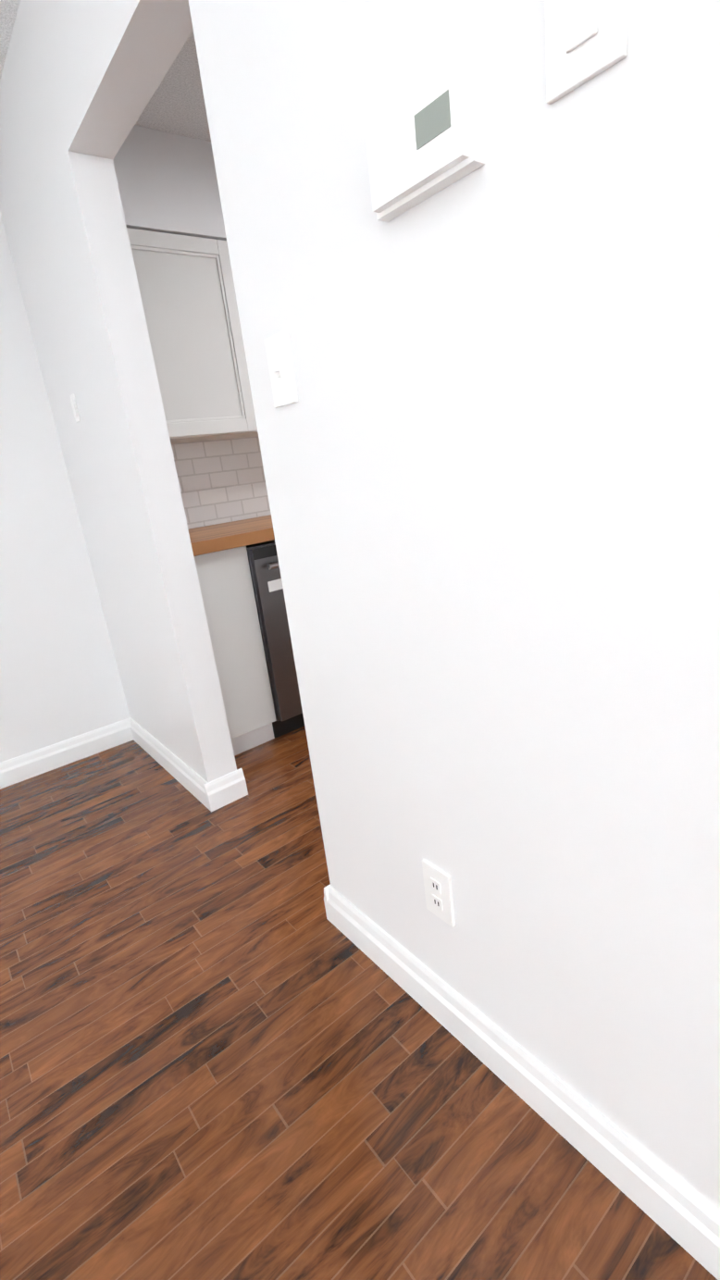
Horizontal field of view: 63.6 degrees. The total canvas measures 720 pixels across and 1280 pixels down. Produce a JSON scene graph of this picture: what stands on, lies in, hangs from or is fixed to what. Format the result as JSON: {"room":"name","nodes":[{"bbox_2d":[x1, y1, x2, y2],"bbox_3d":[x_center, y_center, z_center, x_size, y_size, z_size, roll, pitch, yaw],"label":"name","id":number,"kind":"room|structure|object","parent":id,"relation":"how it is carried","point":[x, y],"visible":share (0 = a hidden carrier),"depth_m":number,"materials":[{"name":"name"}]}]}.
{"room":"empty living room","nodes":[
{"label":"empty living room","id":0,"kind":"room"},
{"bbox_2d":[0,0,211,142],"bbox_3d":[1.490,-1.586,0.051,8.960,0.100,7.130,-19,21,-35],"label":"ceiling","id":1,"kind":"structure","parent":0,"point":[176,105],"depth_m":2.00,"materials":[{"name":"white paint"}]},
{"bbox_2d":[0,211,270,762],"bbox_3d":[-0.472,-0.971,3.162,8.810,2.440,0.120,-19,21,-35],"label":"wall","id":2,"kind":"structure","parent":0,"point":[60,680],"depth_m":2.51,"materials":[{"name":"paint"}]},
{"bbox_2d":[0,719,129,789],"bbox_3d":[-2.218,0.820,2.045,2.845,0.110,0.017,-19,21,-35],"label":"baseboard","id":3,"kind":"structure","parent":2,"relation":"attached to","point":[15,770],"depth_m":2.66,"materials":[{"name":"white wood"}]},
{"bbox_2d":[126,227,258,444],"bbox_3d":[-0.830,-1.259,2.501,0.719,0.760,0.339,-19,21,-35],"label":"upper cabinet","id":4,"kind":"object","parent":2,"relation":"attached to","point":[187,291],"visible":0.08,"depth_m":2.39,"materials":[{"name":"white paint"}]},
{"bbox_2d":[171,436,271,528],"bbox_3d":[0.242,-1.504,3.540,3.698,1.159,0.010,-19,21,-35],"label":"backsplash","id":5,"kind":"structure","parent":2,"relation":"attached to","point":[221,481],"depth_m":2.92,"materials":[{"name":"tile"}]},
{"bbox_2d":[112,124,226,240],"bbox_3d":[0.263,-2.182,3.186,3.698,0.328,0.360,-19,21,-35],"label":"soffit","id":6,"kind":"structure","parent":0,"point":[167,182],"depth_m":2.24,"materials":[{"name":"paint"}]},
{"bbox_2d":[0,725,717,1279],"bbox_3d":[1.787,0.823,0.800,8.960,0.100,7.130,-19,21,-35],"label":"floor","id":7,"kind":"structure","parent":0,"point":[229,1050],"depth_m":1.18,"materials":[{"name":"brown wood"}]},
{"bbox_2d":[193,546,276,755],"bbox_3d":[-0.742,0.031,2.660,0.334,0.898,0.638,-19,21,-35],"label":"base cabinet","id":8,"kind":"object","parent":7,"relation":"on","point":[228,593],"visible":0.02,"depth_m":2.41,"materials":[{"name":"white paint"}]},
{"bbox_2d":[188,514,274,556],"bbox_3d":[0.523,-0.875,3.458,3.698,0.050,0.663,-19,21,-35],"label":"countertop","id":9,"kind":"structure","parent":8,"relation":"on","point":[223,536],"depth_m":2.38,"materials":[{"name":"brown wood"}]},
{"bbox_2d":[246,539,304,737],"bbox_3d":[-0.349,-0.085,2.899,0.600,0.885,0.703,-19,21,-35],"label":"dishwasher","id":10,"kind":"object","parent":7,"relation":"on","point":[264,565],"visible":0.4,"depth_m":2.51,"materials":[{"name":"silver metal"}]},
{"bbox_2d":[0,0,719,1212],"bbox_3d":[-0.384,-0.474,1.527,0.120,2.440,2.663,-19,21,-35],"label":"wall","id":11,"kind":"structure","parent":0,"point":[491,453],"depth_m":0.86,"materials":[{"name":"paint"}]},
{"bbox_2d":[69,393,80,422],"bbox_3d":[-1.056,-0.858,2.149,0.009,0.095,0.050,-19,21,-35],"label":"light switch","id":12,"kind":"object","parent":11,"relation":"attached to","point":[75,408],"visible":0.96,"depth_m":2.14,"materials":[{"name":"white plastic"}]},
{"bbox_2d":[125,717,222,811],"bbox_3d":[-0.832,0.510,2.492,0.017,0.110,0.907,-19,21,-35],"label":"baseboard","id":13,"kind":"structure","parent":11,"relation":"attached to","point":[205,792],"depth_m":2.37,"materials":[{"name":"white wood"}]},
{"bbox_2d":[264,329,298,407],"bbox_3d":[-0.151,-0.499,1.074,0.019,0.120,0.075,-19,21,-35],"label":"light switch","id":14,"kind":"object","parent":11,"relation":"attached to","point":[280,365],"visible":1,"depth_m":1.07,"materials":[{"name":"white plastic"}]},
{"bbox_2d":[365,49,485,222],"bbox_3d":[0.073,-0.602,0.707,0.033,0.100,0.170,-19,21,-35],"label":"thermostat","id":15,"kind":"object","parent":11,"relation":"attached to","point":[425,141],"visible":1,"depth_m":0.68,"materials":[{"name":"white plastic"}]},
{"bbox_2d":[422,858,455,927],"bbox_3d":[0.153,0.499,1.145,0.010,0.118,0.072,-19,21,-35],"label":"electrical outlet","id":16,"kind":"object","parent":11,"relation":"attached to","point":[438,891],"visible":1,"depth_m":1.14,"materials":[{"name":"white plastic"}]},
{"bbox_2d":[323,883,719,1279],"bbox_3d":[0.222,0.787,1.183,0.017,0.110,1.007,-19,21,-35],"label":"baseboard","id":17,"kind":"structure","parent":11,"relation":"attached to","point":[674,1206],"depth_m":1.02,"materials":[{"name":"white wood"}]},
{"bbox_2d":[544,0,627,104],"bbox_3d":[0.209,-0.596,0.543,0.011,0.120,0.082,-19,21,-35],"label":"switch plate","id":18,"kind":"object","parent":11,"relation":"attached to","point":[586,41],"visible":1,"depth_m":0.55,"materials":[{"name":"white plastic"}]}
]}

